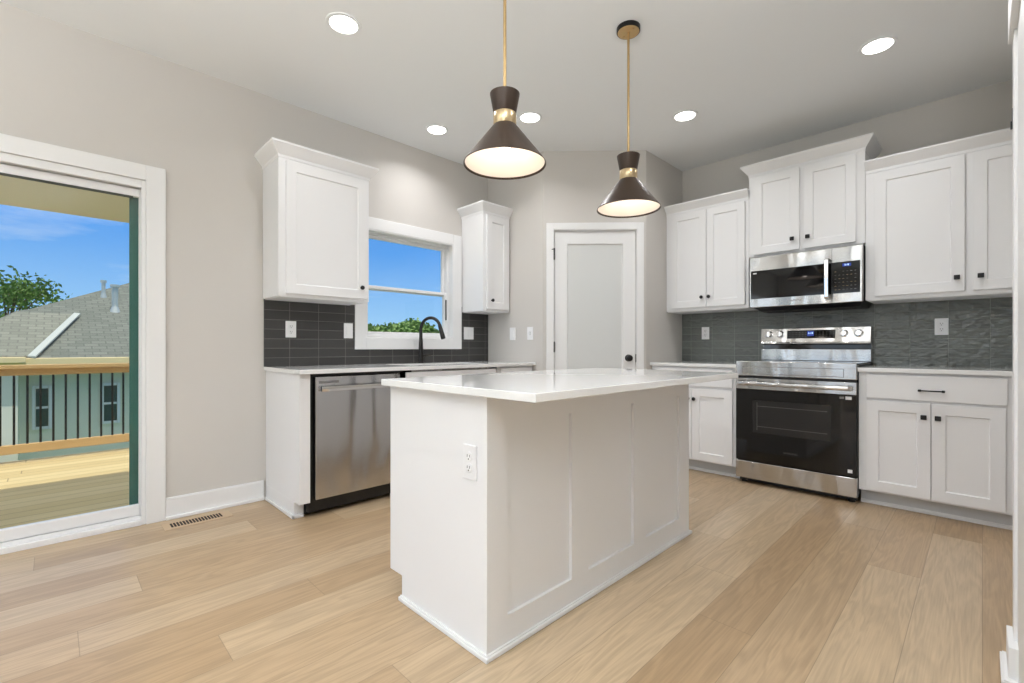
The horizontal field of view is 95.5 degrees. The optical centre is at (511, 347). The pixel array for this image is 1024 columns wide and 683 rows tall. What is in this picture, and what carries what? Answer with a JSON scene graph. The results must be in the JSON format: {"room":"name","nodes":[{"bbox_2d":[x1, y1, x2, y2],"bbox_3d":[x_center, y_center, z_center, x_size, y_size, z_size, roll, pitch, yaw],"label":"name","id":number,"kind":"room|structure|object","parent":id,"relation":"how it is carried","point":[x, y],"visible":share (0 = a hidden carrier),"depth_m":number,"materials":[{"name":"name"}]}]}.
{"room":"kitchen","nodes":[
{"label":"kitchen","id":0,"kind":"room"},
{"bbox_2d":[0,2,487,497],"bbox_3d":[-2.554,-0.349,2.470,9.242,2.787,0.140,0,0,-45],"label":"wall","id":1,"kind":"structure","parent":0,"point":[62,85],"depth_m":2.96,"materials":[{"name":"paint"}]},
{"bbox_2d":[0,175,128,222],"bbox_3d":[-4.234,-1.066,1.736,5.820,0.140,1.178,0,0,-45],"label":"porch roof","id":2,"kind":"structure","parent":1,"relation":"attached to","point":[17,192],"depth_m":3.13,"materials":[{"name":"beige"}]},
{"bbox_2d":[0,133,165,554],"bbox_3d":[-2.851,-0.016,2.156,1.998,2.120,0.148,0,0,-45],"label":"door","id":3,"kind":"structure","parent":1,"relation":"in","point":[144,186],"depth_m":2.75,"materials":[{"name":"white paint"}]},
{"bbox_2d":[166,480,264,520],"bbox_3d":[-1.897,0.978,3.001,0.547,0.132,0.028,0,0,-45],"label":"baseboard","id":4,"kind":"structure","parent":1,"relation":"attached to","point":[180,506],"depth_m":2.98,"materials":[{"name":"white paint"}]},
{"bbox_2d":[254,137,378,304],"bbox_3d":[-1.365,-0.821,3.290,0.732,0.986,0.366,0,0,-45],"label":"upper cabinet","id":5,"kind":"object","parent":1,"relation":"attached to","point":[316,203],"visible":1,"depth_m":3.15,"materials":[{"name":"white paint"}]},
{"bbox_2d":[264,299,487,366],"bbox_3d":[-0.974,-0.127,3.927,2.063,0.519,0.008,0,0,-45],"label":"tile backsplash","id":6,"kind":"structure","parent":1,"relation":"attached to","point":[319,340],"depth_m":3.51,"materials":[{"name":"grey tile"}]},
{"bbox_2d":[285,321,295,337],"bbox_3d":[-1.577,-0.130,3.318,0.072,0.117,0.010,0,0,-45],"label":"electrical outlet","id":7,"kind":"object","parent":6,"relation":"attached to","point":[290,326],"visible":1,"depth_m":3.31,"materials":[{"name":"white plastic"}]},
{"bbox_2d":[344,323,352,337],"bbox_3d":[-1.272,-0.130,3.619,0.072,0.117,0.010,0,0,-45],"label":"switch plate","id":8,"kind":"object","parent":6,"relation":"attached to","point":[348,327],"visible":1,"depth_m":3.61,"materials":[{"name":"white plastic"}]},
{"bbox_2d":[464,327,473,338],"bbox_3d":[-0.414,-0.136,4.468,0.118,0.117,0.010,0,0,-45],"label":"switch plate","id":9,"kind":"object","parent":6,"relation":"attached to","point":[468,331],"visible":1,"depth_m":4.47,"materials":[{"name":"white plastic"}]},
{"bbox_2d":[355,217,461,348],"bbox_3d":[-0.903,-0.518,4.078,1.062,1.067,0.144,0,0,-45],"label":"window","id":10,"kind":"structure","parent":1,"relation":"in","point":[450,245],"depth_m":4.16,"materials":[{"name":"white paint"}]},
{"bbox_2d":[457,200,512,314],"bbox_3d":[-0.253,-0.819,4.390,0.384,0.981,0.366,0,0,-45],"label":"upper cabinet","id":11,"kind":"object","parent":1,"relation":"attached to","point":[485,224],"visible":1,"depth_m":4.30,"materials":[{"name":"white paint"}]},
{"bbox_2d":[0,469,1012,682],"bbox_3d":[0.119,1.094,-0.233,9.242,0.100,7.502,0,0,-45],"label":"floor","id":12,"kind":"structure","parent":0,"point":[769,583],"depth_m":1.87,"materials":[{"name":"brown wood"}]},
{"bbox_2d":[161,510,232,530],"bbox_3d":[-1.895,1.042,2.809,0.345,0.004,0.130,0,0,-45],"label":"floor vent","id":13,"kind":"object","parent":12,"relation":"in","point":[219,515],"visible":1,"depth_m":2.80,"materials":[{"name":"beige wood"}]},
{"bbox_2d":[265,371,309,518],"bbox_3d":[-1.468,0.603,3.014,0.078,0.883,0.611,0,0,-45],"label":"cabinet end panel","id":14,"kind":"object","parent":12,"relation":"on","point":[287,394],"visible":0.9,"depth_m":2.90,"materials":[{"name":"white paint"}]},
{"bbox_2d":[304,371,400,513],"bbox_3d":[-1.190,0.598,3.234,0.628,0.868,0.652,0,0,-45],"label":"dishwasher","id":15,"kind":"object","parent":12,"relation":"on","point":[350,412],"visible":0.55,"depth_m":2.98,"materials":[{"name":"silver metal"}]},
{"bbox_2d":[405,369,495,377],"bbox_3d":[-0.649,0.610,3.789,0.915,0.868,0.660,0,0,-45],"label":"base cabinet","id":16,"kind":"object","parent":12,"relation":"on","point":[474,371],"visible":0.05,"depth_m":3.52,"materials":[{"name":"white paint"}]},
{"bbox_2d":[487,365,531,372],"bbox_3d":[-0.167,0.603,4.266,0.438,0.883,0.660,0,0,-45],"label":"base cabinet","id":17,"kind":"object","parent":12,"relation":"on","point":[504,369],"visible":0.08,"depth_m":4.02,"materials":[{"name":"white paint"}]},
{"bbox_2d":[264,361,535,374],"bbox_3d":[-0.748,0.146,3.699,2.069,0.027,0.653,0,0,-45],"label":"countertop","id":18,"kind":"structure","parent":17,"relation":"on","point":[316,369],"depth_m":3.27,"materials":[{"name":"white stone"}]},
{"bbox_2d":[417,316,444,362],"bbox_3d":[-0.679,-0.067,3.991,0.274,0.399,0.098,0,0,21],"label":"faucet","id":19,"kind":"object","parent":18,"relation":"on","point":[421,355],"visible":0.98,"depth_m":3.99,"materials":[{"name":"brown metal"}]},
{"bbox_2d":[399,367,486,377],"bbox_3d":[-0.619,0.248,3.790,0.734,0.175,0.424,0,0,-45],"label":"sink","id":20,"kind":"object","parent":18,"relation":"in","point":[402,374],"visible":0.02,"depth_m":3.53,"materials":[{"name":"silver metal"}]},
{"bbox_2d":[381,368,737,663],"bbox_3d":[0.314,0.589,2.213,1.581,0.911,0.899,0,0,-45],"label":"kitchen island","id":21,"kind":"object","parent":12,"relation":"on","point":[582,481],"visible":1,"depth_m":1.82,"materials":[{"name":"white paint"}]},
{"bbox_2d":[463,443,476,480],"bbox_3d":[-0.147,0.396,1.606,0.010,0.120,0.072,0,0,-45],"label":"electrical outlet","id":22,"kind":"object","parent":21,"relation":"attached to","point":[469,451],"visible":1,"depth_m":1.60,"materials":[{"name":"white plastic"}]},
{"bbox_2d":[466,452,471,461],"bbox_3d":[-0.149,0.377,1.604,0.004,0.033,0.033,0,0,-45],"label":"socket","id":23,"kind":"object","parent":22,"relation":"attached to","point":[468,454],"depth_m":1.60,"materials":[{"name":"grey plastic"}]},
{"bbox_2d":[466,463,471,472],"bbox_3d":[-0.149,0.415,1.604,0.004,0.033,0.033,0,0,-45],"label":"socket","id":24,"kind":"object","parent":22,"relation":"attached to","point":[468,465],"depth_m":1.60,"materials":[{"name":"grey plastic"}]},
{"bbox_2d":[652,365,739,477],"bbox_3d":[1.712,0.603,4.115,0.660,0.883,0.732,0,0,-45],"label":"base cabinet","id":25,"kind":"object","parent":12,"relation":"on","point":[712,404],"visible":0.48,"depth_m":3.79,"materials":[{"name":"white paint"}]},
{"bbox_2d":[650,361,735,367],"bbox_3d":[1.719,0.146,4.122,0.642,0.027,0.736,0,0,-45],"label":"countertop","id":26,"kind":"structure","parent":25,"relation":"on","point":[671,363],"depth_m":3.94,"materials":[{"name":"white stone"}]},
{"bbox_2d":[736,326,872,501],"bbox_3d":[2.222,0.443,3.558,0.696,1.203,0.767,0,0,-45],"label":"range","id":27,"kind":"object","parent":12,"relation":"on","point":[797,422],"visible":1,"depth_m":3.38,"materials":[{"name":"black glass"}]},
{"bbox_2d":[748,360,870,364],"bbox_3d":[2.216,0.113,3.553,0.557,0.012,0.767,0,0,-45],"label":"cooktop","id":28,"kind":"object","parent":27,"relation":"in","point":[750,362],"depth_m":3.46,"materials":[{"name":"black glass"}]},
{"bbox_2d":[859,372,1012,529],"bbox_3d":[2.835,0.603,2.978,0.662,0.883,0.914,0,0,-45],"label":"base cabinet","id":29,"kind":"object","parent":12,"relation":"on","point":[941,445],"visible":0.92,"depth_m":2.81,"materials":[{"name":"white paint"}]},
{"bbox_2d":[857,365,1012,375],"bbox_3d":[2.843,0.146,2.986,0.642,0.027,0.918,0,0,-45],"label":"countertop","id":30,"kind":"structure","parent":29,"relation":"on","point":[988,371],"depth_m":2.89,"materials":[{"name":"white stone"}]},
{"bbox_2d":[1000,625,1018,682],"bbox_3d":[1.595,0.985,1.488,0.201,0.119,0.045,0,0,-45],"label":"baseboard","id":31,"kind":"structure","parent":12,"relation":"on","point":[1009,660],"depth_m":1.44,"materials":[{"name":"white paint"}]},
{"bbox_2d":[0,0,1012,171],"bbox_3d":[0.126,-1.793,-0.240,9.342,0.100,7.782,0,0,-45],"label":"ceiling","id":32,"kind":"structure","parent":0,"point":[757,75],"depth_m":2.83,"materials":[{"name":"paint"}]},
{"bbox_2d":[325,12,361,35],"bbox_3d":[-0.907,-1.740,2.506,0.184,0.006,0.184,0,0,-45],"label":"recessed light","id":33,"kind":"object","parent":32,"relation":"in","point":[341,23],"visible":1,"depth_m":2.50,"materials":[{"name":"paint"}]},
{"bbox_2d":[425,124,447,135],"bbox_3d":[-0.602,-1.740,3.723,0.184,0.006,0.184,0,0,-45],"label":"recessed light","id":34,"kind":"object","parent":32,"relation":"in","point":[434,129],"visible":1,"depth_m":3.71,"materials":[{"name":"white plastic"}]},
{"bbox_2d":[463,0,545,179],"bbox_3d":[-0.030,-1.248,1.920,0.341,0.990,0.341,0,0,-45],"label":"pendant light","id":35,"kind":"object","parent":32,"relation":"hanging from","point":[504,152],"visible":1,"depth_m":1.91,"materials":[{"name":"brown metal"}]},
{"bbox_2d":[518,111,541,123],"bbox_3d":[0.136,-1.740,3.524,0.184,0.006,0.184,0,0,-45],"label":"recessed light","id":36,"kind":"object","parent":32,"relation":"in","point":[530,117],"visible":1,"depth_m":3.52,"materials":[{"name":"white plastic"}]},
{"bbox_2d":[597,20,660,217],"bbox_3d":[0.635,-1.248,2.538,0.341,0.990,0.341,0,0,-45],"label":"pendant light","id":37,"kind":"object","parent":32,"relation":"hanging from","point":[629,198],"visible":1,"depth_m":2.52,"materials":[{"name":"brown metal"}]},
{"bbox_2d":[672,110,697,121],"bbox_3d":[1.302,-1.740,3.498,0.184,0.006,0.184,0,0,-45],"label":"recessed light","id":38,"kind":"object","parent":32,"relation":"in","point":[684,115],"visible":1,"depth_m":3.49,"materials":[{"name":"white plastic"}]},
{"bbox_2d":[858,35,897,55],"bbox_3d":[2.112,-1.740,2.686,0.184,0.006,0.184,0,0,-45],"label":"recessed light","id":39,"kind":"object","parent":32,"relation":"in","point":[878,45],"visible":1,"depth_m":2.68,"materials":[{"name":"white plastic"}]},
{"bbox_2d":[488,151,542,370],"bbox_3d":[0.051,-0.349,4.429,0.099,2.787,0.737,0,0,-45],"label":"wall","id":40,"kind":"structure","parent":0,"point":[524,196],"depth_m":4.31,"materials":[{"name":"paint"}]},
{"bbox_2d":[510,328,514,339],"bbox_3d":[0.004,-0.129,4.399,0.010,0.117,0.072,0,0,-45],"label":"switch plate","id":41,"kind":"object","parent":40,"relation":"attached to","point":[512,330],"visible":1,"depth_m":4.39,"materials":[{"name":"white plastic"}]},
{"bbox_2d":[527,327,532,339],"bbox_3d":[0.162,-0.129,4.234,0.018,0.117,0.072,0,0,-45],"label":"switch plate","id":42,"kind":"object","parent":40,"relation":"attached to","point":[529,329],"visible":1,"depth_m":4.23,"materials":[{"name":"white plastic"}]},
{"bbox_2d":[543,150,645,370],"bbox_3d":[0.732,-0.349,4.173,0.913,2.787,0.100,0,0,1],"label":"wall","id":43,"kind":"structure","parent":0,"point":[575,183],"depth_m":4.13,"materials":[{"name":"paint"}]},
{"bbox_2d":[546,222,643,369],"bbox_3d":[0.734,-0.029,4.146,0.859,2.147,0.168,0,0,0],"label":"door","id":44,"kind":"structure","parent":43,"relation":"in","point":[595,271],"depth_m":4.14,"materials":[{"name":"white paint"}]},
{"bbox_2d":[646,151,681,369],"bbox_3d":[1.403,-0.349,4.397,0.705,2.787,0.100,0,0,-45],"label":"wall","id":45,"kind":"structure","parent":0,"point":[663,180],"depth_m":4.29,"materials":[{"name":"paint"}]},
{"bbox_2d":[682,80,1012,202],"bbox_3d":[2.160,-0.349,4.233,0.140,2.787,3.982,0,0,-45],"label":"wall","id":46,"kind":"structure","parent":0,"point":[987,109],"depth_m":3.41,"materials":[{"name":"paint"}]},
{"bbox_2d":[664,188,756,313],"bbox_3d":[1.810,-0.820,4.216,0.382,0.984,0.727,0,0,-45],"label":"upper cabinet","id":47,"kind":"object","parent":46,"relation":"attached to","point":[708,260],"visible":0.94,"depth_m":4.07,"materials":[{"name":"white paint"}]},
{"bbox_2d":[740,132,881,257],"bbox_3d":[2.337,-1.116,3.679,0.387,0.758,0.882,0,0,-45],"label":"upper cabinet","id":48,"kind":"object","parent":46,"relation":"attached to","point":[811,199],"visible":0.91,"depth_m":3.53,"materials":[{"name":"white paint"}]},
{"bbox_2d":[750,244,871,312],"bbox_3d":[2.315,-0.511,3.639,0.451,0.432,0.744,0,0,-45],"label":"microwave","id":49,"kind":"object","parent":48,"relation":"attached to","point":[829,279],"visible":1,"depth_m":3.49,"materials":[{"name":"silver metal"}]},
{"bbox_2d":[682,297,1012,367],"bbox_3d":[2.538,-0.304,3.744,0.008,0.874,2.423,0,0,-45],"label":"tile backsplash","id":50,"kind":"structure","parent":46,"relation":"attached to","point":[980,330],"depth_m":3.42,"materials":[{"name":"grey tile"}]},
{"bbox_2d":[702,327,708,338],"bbox_3d":[1.843,-0.136,4.433,0.010,0.117,0.072,0,0,-45],"label":"electrical outlet","id":51,"kind":"object","parent":50,"relation":"attached to","point":[705,330],"visible":1,"depth_m":4.43,"materials":[{"name":"white plastic"}]},
{"bbox_2d":[935,318,948,334],"bbox_3d":[3.007,-0.146,3.256,0.010,0.117,0.072,0,0,-45],"label":"electrical outlet","id":52,"kind":"object","parent":50,"relation":"attached to","point":[941,324],"visible":1,"depth_m":3.25,"materials":[{"name":"white plastic"}]},
{"bbox_2d":[864,128,1012,303],"bbox_3d":[2.934,-0.820,3.078,0.382,0.984,0.917,0,0,-45],"label":"upper cabinet","id":53,"kind":"object","parent":46,"relation":"attached to","point":[939,217],"visible":0.98,"depth_m":3.01,"materials":[{"name":"white paint"}]},
{"bbox_3d":[1.468,-0.349,1.075,0.900,2.787,0.364,0,0,-45],"label":"wall","id":54,"kind":"structure","parent":0,"visible":0},
{"bbox_2d":[1008,0,1023,682],"bbox_3d":[1.346,-0.046,1.228,0.882,2.180,0.026,0,0,-45],"label":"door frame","id":55,"kind":"structure","parent":54,"relation":"in","point":[1015,7],"depth_m":1.43,"materials":[{"name":"white paint"}]},
{"label":"outside","id":56,"kind":"structure","parent":0,"visible":0},
{"bbox_2d":[0,448,128,528],"bbox_3d":[-4.621,1.184,2.717,6.250,0.120,3.118,0,0,-45],"label":"floor","id":57,"kind":"structure","parent":56,"point":[46,488],"depth_m":3.76,"materials":[{"name":"beige wood"}]},
{"bbox_2d":[0,363,128,455],"bbox_3d":[-5.622,0.647,3.765,6.190,0.953,0.140,0,0,-45],"label":"deck railing","id":58,"kind":"object","parent":57,"relation":"on","point":[38,369],"visible":0.48,"depth_m":4.74,"materials":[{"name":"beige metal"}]},
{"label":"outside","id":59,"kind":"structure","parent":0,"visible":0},
{"bbox_3d":[-10.350,3.944,46.020,190.000,0.200,160.000,0,0,-45],"label":"ground","id":60,"kind":"structure","parent":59,"visible":0},
{"bbox_2d":[0,265,71,317],"bbox_3d":[-20.214,0.216,18.934,5.150,7.271,4.950,0,0,-6],"label":"leafy tree","id":61,"kind":"object","parent":60,"relation":"on","point":[15,292],"visible":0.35,"depth_m":18.77,"materials":[{"name":"green plant"}]},
{"bbox_2d":[0,280,128,462],"bbox_3d":[-14.029,0.580,7.644,19.800,6.528,9.400,0,0,-45],"label":"house","id":62,"kind":"structure","parent":60,"relation":"on","point":[93,327],"depth_m":8.97,"materials":[{"name":"grey"}]},
{"bbox_2d":[100,280,106,297],"bbox_3d":[-9.981,-1.414,11.366,0.140,0.460,0.144,0,0,-45],"label":"roof vent","id":63,"kind":"object","parent":62,"relation":"attached to","point":[103,282],"depth_m":11.34,"materials":[{"name":"silver metal"}]},
{"bbox_2d":[110,284,119,312],"bbox_3d":[-9.232,-1.129,10.817,0.211,0.660,0.216,0,0,-45],"label":"roof vent","id":64,"kind":"object","parent":62,"relation":"attached to","point":[114,309],"depth_m":10.77,"materials":[{"name":"silver metal"}]},
{"bbox_2d":[368,323,383,331],"bbox_3d":[-10.561,0.988,32.992,3.186,5.728,2.924,0,0,22],"label":"tree","id":65,"kind":"object","parent":60,"relation":"on","point":[371,328],"visible":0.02,"depth_m":32.88,"materials":[{"name":"green plant"}]},
{"bbox_2d":[374,322,396,331],"bbox_3d":[-12.051,0.695,43.947,5.203,6.312,4.715,0,0,-3],"label":"tree","id":66,"kind":"object","parent":60,"relation":"on","point":[382,327],"visible":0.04,"depth_m":44.43,"materials":[{"name":"green plant"}]},
{"bbox_2d":[385,317,425,332],"bbox_3d":[-9.117,0.641,38.942,4.092,6.422,3.809,0,0,-2],"label":"tree","id":67,"kind":"object","parent":60,"relation":"on","point":[411,326],"visible":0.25,"depth_m":38.56,"materials":[{"name":"green plant"}]},
{"bbox_2d":[422,322,438,332],"bbox_3d":[-8.043,0.701,45.163,3.858,6.301,3.584,0,0,-45],"label":"tree","id":68,"kind":"object","parent":60,"relation":"on","point":[428,329],"visible":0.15,"depth_m":44.55,"materials":[{"name":"green plant"}]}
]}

